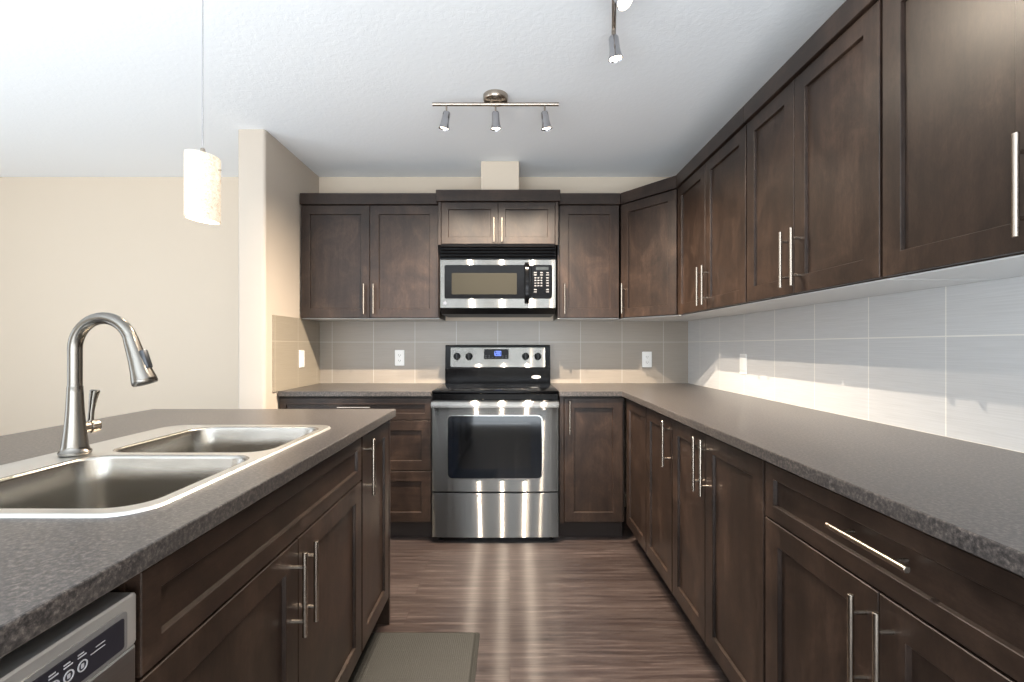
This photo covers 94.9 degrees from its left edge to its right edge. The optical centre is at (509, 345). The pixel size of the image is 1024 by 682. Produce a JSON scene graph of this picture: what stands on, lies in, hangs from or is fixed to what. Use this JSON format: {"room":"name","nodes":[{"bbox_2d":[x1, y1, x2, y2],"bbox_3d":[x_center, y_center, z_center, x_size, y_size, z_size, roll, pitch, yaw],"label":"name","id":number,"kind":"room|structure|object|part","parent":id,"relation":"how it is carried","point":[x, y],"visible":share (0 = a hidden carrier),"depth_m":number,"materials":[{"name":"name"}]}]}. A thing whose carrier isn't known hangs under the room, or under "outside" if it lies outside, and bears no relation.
{"room":"kitchen","nodes":[
{"label":"kitchen","id":0,"kind":"room"},
{"bbox_2d":[238,129,319,408],"bbox_3d":[-1.486,-0.030,3.087,0.169,2.434,0.765,0,0,0],"label":"wall partition","id":1,"kind":"structure","parent":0,"point":[272,331],"depth_m":2.74,"materials":[{"name":"beige paint"}]},
{"bbox_2d":[272,315,319,391],"bbox_3d":[-1.406,0.044,3.127,0.008,0.458,0.685,0,0,0],"label":"backsplash","id":2,"kind":"structure","parent":1,"relation":"attached to","point":[290,335],"depth_m":3.04,"materials":[{"name":"beige tile"}]},
{"bbox_2d":[299,350,304,367],"bbox_3d":[-1.398,0.087,3.160,0.008,0.115,0.070,0,0,0],"label":"light switch","id":3,"kind":"object","parent":1,"relation":"attached to","point":[301,352],"visible":1,"depth_m":3.15,"materials":[{"name":"white plastic"}]},
{"bbox_2d":[0,177,687,506],"bbox_3d":[-1.640,-0.030,3.516,6.120,2.435,0.108,0,0,0],"label":"wall","id":4,"kind":"structure","parent":0,"point":[72,249],"depth_m":3.47,"materials":[{"name":"beige paint"}]},
{"bbox_2d":[300,193,445,320],"bbox_3d":[-0.937,-0.601,3.287,0.926,0.835,0.365,0,0,0],"label":"upper cabinet","id":5,"kind":"object","parent":4,"relation":"attached to","point":[365,256],"visible":0.91,"depth_m":3.15,"materials":[{"name":"brown wood"}]},
{"bbox_3d":[-1.167,-0.565,3.150,0.458,0.750,0.020,0,0,0],"label":"door","id":6,"kind":"part","parent":5,"relation":"part of","materials":[{"name":"brown wood"}]},
{"bbox_3d":[-0.969,-0.313,3.122,0.012,0.200,0.036,0,0,0],"label":"handle","id":7,"kind":"part","parent":5,"relation":"part of","materials":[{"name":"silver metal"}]},
{"bbox_3d":[-0.937,-0.981,3.298,0.926,0.074,0.340,0,0,0],"label":"crown trim","id":8,"kind":"part","parent":5,"relation":"part of","materials":[{"name":"brown wood"}]},
{"bbox_3d":[-0.905,-0.313,3.122,0.012,0.200,0.036,0,0,0],"label":"handle","id":9,"kind":"part","parent":5,"relation":"part of","materials":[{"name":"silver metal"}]},
{"bbox_3d":[-0.708,-0.565,3.150,0.456,0.750,0.020,0,0,0],"label":"door","id":10,"kind":"part","parent":5,"relation":"part of","materials":[{"name":"brown wood"}]},
{"bbox_2d":[395,350,404,365],"bbox_3d":[-0.812,0.087,3.458,0.070,0.115,0.008,0,0,0],"label":"power outlet","id":11,"kind":"object","parent":4,"relation":"attached to","point":[399,354],"visible":1,"depth_m":3.46,"materials":[{"name":"white plastic"}]},
{"bbox_2d":[436,190,559,247],"bbox_3d":[-0.077,-0.839,3.252,0.811,0.358,0.435,0,0,0],"label":"upper cabinet","id":12,"kind":"object","parent":4,"relation":"attached to","point":[465,217],"visible":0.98,"depth_m":3.07,"materials":[{"name":"brown wood"}]},
{"bbox_3d":[-0.264,-0.803,3.080,0.370,0.271,0.020,0,0,0],"label":"door","id":13,"kind":"part","parent":12,"relation":"part of","materials":[{"name":"brown wood"}]},
{"bbox_3d":[-0.103,-0.753,3.052,0.012,0.160,0.036,0,0,0],"label":"handle","id":14,"kind":"part","parent":12,"relation":"part of","materials":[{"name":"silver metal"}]},
{"bbox_2d":[440,245,555,316],"bbox_3d":[-0.078,-0.432,3.229,0.752,0.445,0.462,0,0,0],"label":"microwave","id":15,"kind":"object","parent":12,"relation":"attached to","point":[476,280],"visible":1,"depth_m":3.05,"materials":[{"name":"silver metal"}]},
{"bbox_3d":[-0.158,-0.404,3.064,0.592,0.314,0.029,0,0,0],"label":"door","id":16,"kind":"part","parent":15,"relation":"part of","materials":[{"name":"metal"}]},
{"bbox_3d":[-0.144,-0.416,3.049,0.562,0.219,0.004,0,0,0],"label":"door glass","id":17,"kind":"part","parent":15,"relation":"part of","materials":[{"name":"black glass"}]},
{"bbox_3d":[0.109,-0.407,3.024,0.028,0.265,0.052,0,0,0],"label":"handle","id":18,"kind":"part","parent":15,"relation":"part of","materials":[{"name":"black"}]},
{"bbox_3d":[0.219,-0.404,3.064,0.158,0.314,0.029,0,0,0],"label":"keypad panel","id":19,"kind":"part","parent":15,"relation":"part of","materials":[{"name":"metal"}]},
{"bbox_3d":[-0.077,-0.981,3.263,0.811,0.074,0.410,0,0,0],"label":"crown trim","id":20,"kind":"part","parent":12,"relation":"part of","materials":[{"name":"brown wood"}]},
{"bbox_3d":[-0.051,-0.753,3.052,0.012,0.160,0.036,0,0,0],"label":"handle","id":21,"kind":"part","parent":12,"relation":"part of","materials":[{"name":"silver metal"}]},
{"bbox_3d":[0.109,-0.803,3.080,0.370,0.271,0.020,0,0,0],"label":"door","id":22,"kind":"part","parent":12,"relation":"part of","materials":[{"name":"brown wood"}]},
{"bbox_2d":[320,321,687,382],"bbox_3d":[-0.045,0.044,3.466,2.714,0.458,0.008,0,0,0],"label":"backsplash","id":23,"kind":"structure","parent":4,"relation":"attached to","point":[350,351],"depth_m":3.46,"materials":[{"name":"beige tile"}]},
{"bbox_2d":[553,193,619,320],"bbox_3d":[0.526,-0.601,3.287,0.415,0.835,0.365,0,0,0],"label":"upper cabinet","id":24,"kind":"object","parent":4,"relation":"attached to","point":[587,250],"visible":0.91,"depth_m":3.15,"materials":[{"name":"brown wood"}]},
{"bbox_3d":[0.363,-0.313,3.122,0.012,0.200,0.036,0,0,0],"label":"handle","id":25,"kind":"part","parent":24,"relation":"part of","materials":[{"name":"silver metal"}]},
{"bbox_3d":[0.526,-0.981,3.298,0.415,0.074,0.340,0,0,0],"label":"crown trim","id":26,"kind":"part","parent":24,"relation":"part of","materials":[{"name":"brown wood"}]},
{"bbox_2d":[642,352,651,366],"bbox_3d":[1.008,0.099,3.458,0.070,0.115,0.008,0,0,0],"label":"power outlet","id":27,"kind":"object","parent":4,"relation":"attached to","point":[646,356],"visible":1,"depth_m":3.46,"materials":[{"name":"white plastic"}]},
{"bbox_2d":[0,0,845,176],"bbox_3d":[-1.640,-1.288,-0.015,6.120,0.080,7.170,0,0,0],"label":"ceiling","id":28,"kind":"structure","parent":0,"point":[89,88],"depth_m":2.19,"materials":[{"name":"white paint"}]},
{"bbox_2d":[184,0,220,224],"bbox_3d":[-1.008,-0.827,1.545,0.115,0.840,0.110,0,0,0],"label":"pendant lamp","id":29,"kind":"object","parent":28,"relation":"hanging from","point":[202,170],"visible":1,"depth_m":1.50,"materials":[{"name":"beige glass"}]},
{"bbox_3d":[-1.010,-0.519,1.545,0.103,0.226,0.103,0,0,0],"label":"lamp shade","id":30,"kind":"part","parent":29,"relation":"part of","materials":[{"name":"beige"}]},
{"bbox_3d":[-1.010,-0.939,1.545,0.003,0.579,0.003,0,0,0],"label":"cord","id":31,"kind":"part","parent":29,"relation":"part of","materials":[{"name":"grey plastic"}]},
{"bbox_2d":[432,89,558,130],"bbox_3d":[-0.072,-1.164,2.345,0.630,0.167,0.124,0,0,0],"label":"track light","id":32,"kind":"object","parent":28,"relation":"attached to","point":[495,98],"visible":1,"depth_m":2.34,"materials":[{"name":"silver metal"}]},
{"bbox_2d":[608,0,631,62],"bbox_3d":[0.340,-1.164,1.530,0.124,0.168,0.630,0,0,12],"label":"track light","id":33,"kind":"object","parent":28,"relation":"attached to","point":[615,55],"visible":1,"depth_m":1.76,"materials":[{"name":"silver metal"}]},
{"bbox_3d":[0.399,-1.099,1.779,0.043,0.023,0.043,0,0,12],"label":"bulb","id":34,"kind":"part","parent":33,"relation":"part of","materials":[{"name":"beige glass"}]},
{"bbox_3d":[0.363,-1.108,1.502,0.040,0.035,0.041,0,0,12],"label":"bulb","id":35,"kind":"part","parent":33,"relation":"part of","materials":[{"name":"beige glass"}]},
{"bbox_2d":[481,161,518,189],"bbox_3d":[-0.067,-1.134,3.320,0.258,0.228,0.300,0,0,0],"label":"vent duct cover","id":36,"kind":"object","parent":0,"point":[495,175],"depth_m":3.17,"materials":[{"name":"beige paint"}]},
{"bbox_2d":[372,507,728,681],"bbox_3d":[-1.590,1.217,0.035,6.020,0.060,7.070,0,0,0],"label":"floor","id":37,"kind":"structure","parent":0,"point":[559,609],"depth_m":2.13,"materials":[{"name":"laminate"}]},
{"bbox_2d":[0,592,135,681],"bbox_3d":[-0.785,0.761,0.349,0.621,0.852,0.600,0,0,0],"label":"dishwasher","id":38,"kind":"object","parent":37,"relation":"on","point":[95,643],"visible":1,"depth_m":0.57,"materials":[{"name":"silver plastic"}]},
{"bbox_2d":[48,671,58,680],"bbox_3d":[-0.507,0.366,0.522,0.001,0.005,0.011,0,0,0],"label":"print","id":39,"kind":"object","parent":38,"relation":"on","point":[52,675],"depth_m":0.52,"materials":[{"name":"grey"}]},
{"bbox_3d":[-0.529,0.740,0.349,0.031,0.664,0.596,0,0,0],"label":"door","id":40,"kind":"part","parent":38,"relation":"part of","materials":[{"name":"metal"}]},
{"bbox_2d":[106,438,360,681],"bbox_3d":[-0.797,0.747,1.143,0.636,0.881,0.981,0,0,0],"label":"base cabinet","id":41,"kind":"object","parent":37,"relation":"on","point":[271,592],"visible":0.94,"depth_m":1.01,"materials":[{"name":"brown wood"}]},
{"bbox_2d":[0,409,395,657],"bbox_3d":[-1.022,0.289,1.020,1.055,0.032,2.040,0,0,0],"label":"countertop","id":42,"kind":"structure","parent":41,"relation":"on","point":[51,569],"depth_m":0.72,"materials":[{"name":"stone"}]},
{"bbox_2d":[57,312,157,456],"bbox_3d":[-0.996,0.092,1.178,0.232,0.351,0.089,0,0,0],"label":"kitchen faucet","id":43,"kind":"object","parent":42,"relation":"on","point":[75,441],"visible":1,"depth_m":1.15,"materials":[{"name":"silver metal"}]},
{"bbox_3d":[-1.070,0.154,1.209,0.022,0.085,0.027,0,0,0],"label":"lever","id":44,"kind":"part","parent":43,"relation":"part of","materials":[{"name":"silver metal"}]},
{"bbox_3d":[-1.010,0.012,1.166,0.167,0.191,0.029,0,0,0],"label":"spout","id":45,"kind":"part","parent":43,"relation":"part of","materials":[{"name":"silver metal"}]},
{"bbox_2d":[0,425,330,517],"bbox_3d":[-0.870,0.366,1.175,0.560,0.196,0.860,0,0,0],"label":"double sink","id":46,"kind":"object","parent":42,"relation":"in","point":[155,468],"visible":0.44,"depth_m":1.15,"materials":[{"name":"silver metal"}]},
{"bbox_2d":[0,455,248,513],"bbox_3d":[-0.830,0.367,0.973,0.422,0.194,0.387,0,0,0],"label":"basin","id":47,"kind":"object","parent":46,"relation":"in","point":[83,483],"depth_m":1.14,"materials":[{"name":"silver metal"}]},
{"bbox_2d":[113,427,318,452],"bbox_3d":[-0.830,0.367,1.381,0.422,0.194,0.385,0,0,0],"label":"basin","id":48,"kind":"object","parent":46,"relation":"in","point":[192,439],"depth_m":1.56,"materials":[{"name":"silver metal"}]},
{"bbox_3d":[-0.525,0.768,0.899,0.020,0.599,0.486,0,0,0],"label":"door","id":49,"kind":"part","parent":41,"relation":"part of","materials":[{"name":"brown wood"}]},
{"bbox_3d":[-0.497,0.588,1.111,0.036,0.200,0.012,0,0,0],"label":"handle","id":50,"kind":"part","parent":41,"relation":"part of","materials":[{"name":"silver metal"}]},
{"bbox_3d":[-0.497,0.588,1.175,0.036,0.200,0.012,0,0,0],"label":"handle","id":51,"kind":"part","parent":41,"relation":"part of","materials":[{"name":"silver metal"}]},
{"bbox_3d":[-0.525,0.768,1.388,0.020,0.599,0.486,0,0,0],"label":"door","id":52,"kind":"part","parent":41,"relation":"part of","materials":[{"name":"brown wood"}]},
{"bbox_2d":[279,396,432,536],"bbox_3d":[-0.940,0.747,3.141,0.934,0.881,0.654,0,0,0],"label":"base cabinet","id":53,"kind":"object","parent":37,"relation":"on","point":[411,491],"visible":0.37,"depth_m":2.85,"materials":[{"name":"brown wood"}]},
{"bbox_3d":[-0.939,0.370,2.832,0.200,0.012,0.036,0,0,0],"label":"handle","id":54,"kind":"part","parent":53,"relation":"part of","materials":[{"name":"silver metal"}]},
{"bbox_3d":[-0.939,0.382,2.860,0.920,0.131,0.020,0,0,0],"label":"drawer","id":55,"kind":"part","parent":53,"relation":"part of","materials":[{"name":"brown wood"}]},
{"bbox_2d":[278,383,444,396],"bbox_3d":[-0.938,0.289,3.148,0.927,0.032,0.626,0,0,0],"label":"countertop","id":56,"kind":"structure","parent":53,"relation":"on","point":[320,389],"depth_m":2.88,"materials":[{"name":"stone"}]},
{"bbox_3d":[-0.939,0.914,2.860,0.920,0.306,0.020,0,0,0],"label":"drawer","id":57,"kind":"part","parent":53,"relation":"part of","materials":[{"name":"brown wood"}]},
{"bbox_3d":[-0.939,0.605,2.860,0.920,0.302,0.020,0,0,0],"label":"drawer","id":58,"kind":"part","parent":53,"relation":"part of","materials":[{"name":"brown wood"}]},
{"bbox_2d":[360,421,388,651],"bbox_3d":[-0.797,0.747,1.818,0.636,0.881,0.362,0,0,0],"label":"base cabinet","id":59,"kind":"object","parent":37,"relation":"on","point":[374,480],"visible":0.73,"depth_m":1.82,"materials":[{"name":"brown wood"}]},
{"bbox_3d":[-0.497,0.430,1.671,0.036,0.200,0.012,0,0,0],"label":"handle","id":60,"kind":"part","parent":59,"relation":"part of","materials":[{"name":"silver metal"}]},
{"bbox_2d":[375,420,389,624],"bbox_3d":[-0.827,0.747,2.011,0.626,0.881,0.018,0,0,0],"label":"island end panel","id":61,"kind":"object","parent":37,"relation":"on","point":[384,618],"visible":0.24,"depth_m":2.00,"materials":[{"name":"brown wood"}]},
{"bbox_2d":[348,632,479,681],"bbox_3d":[-0.372,1.181,1.552,0.496,0.013,0.784,0,0,0],"label":"floor mat","id":62,"kind":"object","parent":37,"relation":"on","point":[386,656],"visible":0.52,"depth_m":1.77,"materials":[{"name":"grey fabric"}]},
{"bbox_2d":[431,345,558,539],"bbox_3d":[-0.088,0.590,3.110,0.764,1.194,0.710,0,0,0],"label":"electric range","id":63,"kind":"object","parent":37,"relation":"on","point":[495,411],"visible":1,"depth_m":2.82,"materials":[{"name":"silver metal"}]},
{"bbox_3d":[-0.380,0.074,3.363,0.052,0.052,0.027,0,0,0],"label":"knob","id":64,"kind":"part","parent":63,"relation":"part of","materials":[{"name":"black plastic"}]},
{"bbox_3d":[-0.294,0.074,3.363,0.052,0.052,0.027,0,0,0],"label":"knob","id":65,"kind":"part","parent":63,"relation":"part of","materials":[{"name":"black plastic"}]},
{"bbox_3d":[-0.092,0.607,2.821,0.572,0.384,0.010,0,0,0],"label":"window trim","id":66,"kind":"part","parent":63,"relation":"part of","materials":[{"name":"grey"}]},
{"bbox_3d":[-0.093,0.597,2.815,0.434,0.276,0.003,0,0,0],"label":"pane","id":67,"kind":"part","parent":63,"relation":"part of","materials":[{"name":"black glass"}]},
{"bbox_3d":[-0.088,1.018,2.833,0.758,0.267,0.030,0,0,0],"label":"storage drawer","id":68,"kind":"part","parent":63,"relation":"part of","materials":[{"name":"metal"}]},
{"bbox_3d":[-0.088,0.602,2.833,0.758,0.546,0.030,0,0,0],"label":"oven door","id":69,"kind":"part","parent":63,"relation":"part of","materials":[{"name":"metal"}]},
{"bbox_3d":[-0.088,0.348,2.791,0.754,0.034,0.071,0,0,0],"label":"handle","id":70,"kind":"part","parent":63,"relation":"part of","materials":[{"name":"metal"}]},
{"bbox_2d":[432,384,558,393],"bbox_3d":[-0.088,0.278,3.103,0.764,0.017,0.555,0,0,0],"label":"cooktop","id":71,"kind":"object","parent":63,"relation":"in","point":[446,388],"depth_m":2.92,"materials":[{"name":"grey glass"}]},
{"bbox_3d":[0.112,0.074,3.363,0.052,0.052,0.027,0,0,0],"label":"knob","id":72,"kind":"part","parent":63,"relation":"part of","materials":[{"name":"black plastic"}]},
{"bbox_3d":[0.200,0.074,3.363,0.052,0.052,0.027,0,0,0],"label":"knob","id":73,"kind":"part","parent":63,"relation":"part of","materials":[{"name":"black plastic"}]},
{"bbox_2d":[558,396,623,536],"bbox_3d":[0.499,0.747,3.141,0.397,0.881,0.654,0,0,0],"label":"base cabinet","id":74,"kind":"object","parent":37,"relation":"on","point":[590,429],"visible":0.89,"depth_m":2.86,"materials":[{"name":"brown wood"}]},
{"bbox_3d":[0.360,0.430,2.832,0.012,0.200,0.036,0,0,0],"label":"handle","id":75,"kind":"part","parent":74,"relation":"part of","materials":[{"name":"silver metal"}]},
{"bbox_2d":[627,399,660,575],"bbox_3d":[1.009,0.747,2.634,0.618,0.881,0.427,0,0,0],"label":"base cabinet","id":76,"kind":"object","parent":37,"relation":"on","point":[636,413],"visible":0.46,"depth_m":2.62,"materials":[{"name":"brown wood"}]},
{"bbox_3d":[0.710,0.692,2.624,0.020,0.751,0.401,0,0,0],"label":"door","id":77,"kind":"part","parent":76,"relation":"part of","materials":[{"name":"brown wood"}]},
{"bbox_2d":[646,408,689,620],"bbox_3d":[0.991,0.747,2.225,0.654,0.881,0.388,0,0,0],"label":"base cabinet","id":78,"kind":"object","parent":37,"relation":"on","point":[659,427],"visible":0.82,"depth_m":2.22,"materials":[{"name":"brown wood"}]},
{"bbox_3d":[0.710,0.692,2.224,0.020,0.751,0.381,0,0,0],"label":"door","id":79,"kind":"part","parent":78,"relation":"part of","materials":[{"name":"brown wood"}]},
{"bbox_3d":[0.682,0.430,2.064,0.036,0.200,0.012,0,0,0],"label":"handle","id":80,"kind":"part","parent":78,"relation":"part of","materials":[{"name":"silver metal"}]},
{"bbox_2d":[673,420,767,681],"bbox_3d":[0.991,0.747,1.663,0.654,0.881,0.733,0,0,0],"label":"base cabinet","id":81,"kind":"object","parent":37,"relation":"on","point":[719,515],"visible":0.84,"depth_m":1.58,"materials":[{"name":"brown wood"}]},
{"bbox_3d":[0.710,0.692,1.857,0.020,0.751,0.337,0,0,0],"label":"door","id":82,"kind":"part","parent":81,"relation":"part of","materials":[{"name":"brown wood"}]},
{"bbox_3d":[0.682,0.430,1.719,0.036,0.200,0.012,0,0,0],"label":"handle","id":83,"kind":"part","parent":81,"relation":"part of","materials":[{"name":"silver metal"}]},
{"bbox_3d":[0.682,0.430,1.655,0.036,0.200,0.012,0,0,0],"label":"handle","id":84,"kind":"part","parent":81,"relation":"part of","materials":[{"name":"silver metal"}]},
{"bbox_3d":[0.710,0.692,1.493,0.020,0.751,0.385,0,0,0],"label":"door","id":85,"kind":"part","parent":81,"relation":"part of","materials":[{"name":"brown wood"}]},
{"bbox_2d":[765,461,1023,681],"bbox_3d":[0.991,0.747,0.892,0.654,0.881,0.803,0,0,0],"label":"base cabinet","id":86,"kind":"object","parent":37,"relation":"on","point":[855,592],"visible":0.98,"depth_m":0.91,"materials":[{"name":"brown wood"}]},
{"bbox_2d":[550,383,1023,576],"bbox_3d":[0.804,0.289,1.966,1.014,0.032,2.991,0,0,0],"label":"countertop","id":87,"kind":"structure","parent":86,"relation":"on","point":[965,495],"depth_m":1.14,"materials":[{"name":"stone"}]},
{"bbox_3d":[0.710,0.768,1.092,0.020,0.599,0.396,0,0,0],"label":"door","id":88,"kind":"part","parent":86,"relation":"part of","materials":[{"name":"brown wood"}]},
{"bbox_3d":[0.682,0.588,0.924,0.036,0.200,0.012,0,0,0],"label":"handle","id":89,"kind":"part","parent":86,"relation":"part of","materials":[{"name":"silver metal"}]},
{"bbox_3d":[0.682,0.378,0.892,0.036,0.012,0.200,0,0,0],"label":"handle","id":90,"kind":"part","parent":86,"relation":"part of","materials":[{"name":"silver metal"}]},
{"bbox_3d":[0.682,0.588,0.861,0.036,0.200,0.012,0,0,0],"label":"handle","id":91,"kind":"part","parent":86,"relation":"part of","materials":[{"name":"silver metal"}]},
{"bbox_3d":[0.710,0.768,0.693,0.020,0.599,0.396,0,0,0],"label":"door","id":92,"kind":"part","parent":86,"relation":"part of","materials":[{"name":"brown wood"}]},
{"bbox_2d":[688,276,1023,452],"bbox_3d":[1.366,-0.030,-0.015,0.108,2.435,6.970,0,0,0],"label":"wall","id":93,"kind":"structure","parent":0,"point":[947,361],"depth_m":1.61,"materials":[{"name":"grey tile"}]},
{"bbox_2d":[612,175,720,320],"bbox_3d":[1.024,-0.601,3.136,0.590,0.835,0.665,0,0,0],"label":"upper cabinet","id":94,"kind":"object","parent":93,"relation":"attached to","point":[648,214],"visible":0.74,"depth_m":2.98,"materials":[{"name":"brown wood"}]},
{"bbox_3d":[0.745,-0.313,3.101,0.036,0.200,0.012,0,0,-39],"label":"handle","id":95,"kind":"part","parent":94,"relation":"part of","materials":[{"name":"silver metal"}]},
{"bbox_3d":[1.028,-0.981,3.136,0.583,0.074,0.665,0,0,0],"label":"crown trim","id":96,"kind":"part","parent":94,"relation":"part of","materials":[{"name":"brown wood"}]},
{"bbox_3d":[0.876,-0.565,2.981,0.020,0.750,0.412,0,0,-39],"label":"door","id":97,"kind":"part","parent":94,"relation":"part of","materials":[{"name":"brown wood"}]},
{"bbox_2d":[740,354,746,374],"bbox_3d":[1.308,0.102,2.640,0.008,0.115,0.070,0,0,0],"label":"light switch","id":98,"kind":"object","parent":93,"relation":"attached to","point":[743,357],"visible":1,"depth_m":2.62,"materials":[{"name":"white plastic"}]},
{"bbox_2d":[676,106,812,315],"bbox_3d":[1.141,-0.599,2.400,0.355,0.839,0.818,0,0,0],"label":"upper cabinet","id":99,"kind":"object","parent":93,"relation":"attached to","point":[712,186],"visible":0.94,"depth_m":2.30,"materials":[{"name":"brown wood"}]},
{"bbox_3d":[1.010,-0.562,2.608,0.020,0.754,0.393,0,0,0],"label":"door","id":100,"kind":"part","parent":99,"relation":"part of","materials":[{"name":"brown wood"}]},
{"bbox_3d":[0.982,-0.309,2.442,0.036,0.200,0.012,0,0,0],"label":"handle","id":101,"kind":"part","parent":99,"relation":"part of","materials":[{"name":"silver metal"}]},
{"bbox_3d":[0.982,-0.309,2.378,0.036,0.200,0.012,0,0,0],"label":"handle","id":102,"kind":"part","parent":99,"relation":"part of","materials":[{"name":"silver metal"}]},
{"bbox_3d":[1.153,-0.981,2.400,0.330,0.074,0.818,0,0,0],"label":"crown trim","id":103,"kind":"part","parent":99,"relation":"part of","materials":[{"name":"brown wood"}]},
{"bbox_3d":[1.010,-0.562,2.202,0.020,0.754,0.413,0,0,0],"label":"door","id":104,"kind":"part","parent":99,"relation":"part of","materials":[{"name":"brown wood"}]},
{"bbox_2d":[744,0,993,303],"bbox_3d":[1.141,-0.599,1.629,0.355,0.839,0.722,0,0,0],"label":"upper cabinet","id":105,"kind":"object","parent":93,"relation":"attached to","point":[815,127],"visible":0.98,"depth_m":1.52,"materials":[{"name":"brown wood"}]},
{"bbox_3d":[1.010,-0.562,1.821,0.020,0.754,0.329,0,0,0],"label":"door","id":106,"kind":"part","parent":105,"relation":"part of","materials":[{"name":"brown wood"}]},
{"bbox_3d":[0.982,-0.309,1.687,0.036,0.200,0.012,0,0,0],"label":"handle","id":107,"kind":"part","parent":105,"relation":"part of","materials":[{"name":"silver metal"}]},
{"bbox_3d":[0.982,-0.309,1.623,0.036,0.200,0.012,0,0,0],"label":"handle","id":108,"kind":"part","parent":105,"relation":"part of","materials":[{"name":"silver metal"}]},
{"bbox_3d":[1.153,-0.981,1.629,0.330,0.074,0.722,0,0,0],"label":"crown trim","id":109,"kind":"part","parent":105,"relation":"part of","materials":[{"name":"brown wood"}]},
{"bbox_3d":[1.010,-0.562,1.463,0.020,0.754,0.381,0,0,0],"label":"door","id":110,"kind":"part","parent":105,"relation":"part of","materials":[{"name":"brown wood"}]},
{"bbox_2d":[883,0,1023,278],"bbox_3d":[1.141,-0.599,0.869,0.355,0.839,0.797,0,0,0],"label":"upper cabinet","id":111,"kind":"object","parent":93,"relation":"attached to","point":[953,70],"visible":1,"depth_m":1.07,"materials":[{"name":"brown wood"}]},
{"bbox_3d":[0.982,-0.309,0.902,0.036,0.200,0.012,0,0,0],"label":"handle","id":112,"kind":"part","parent":111,"relation":"part of","materials":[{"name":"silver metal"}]}
]}

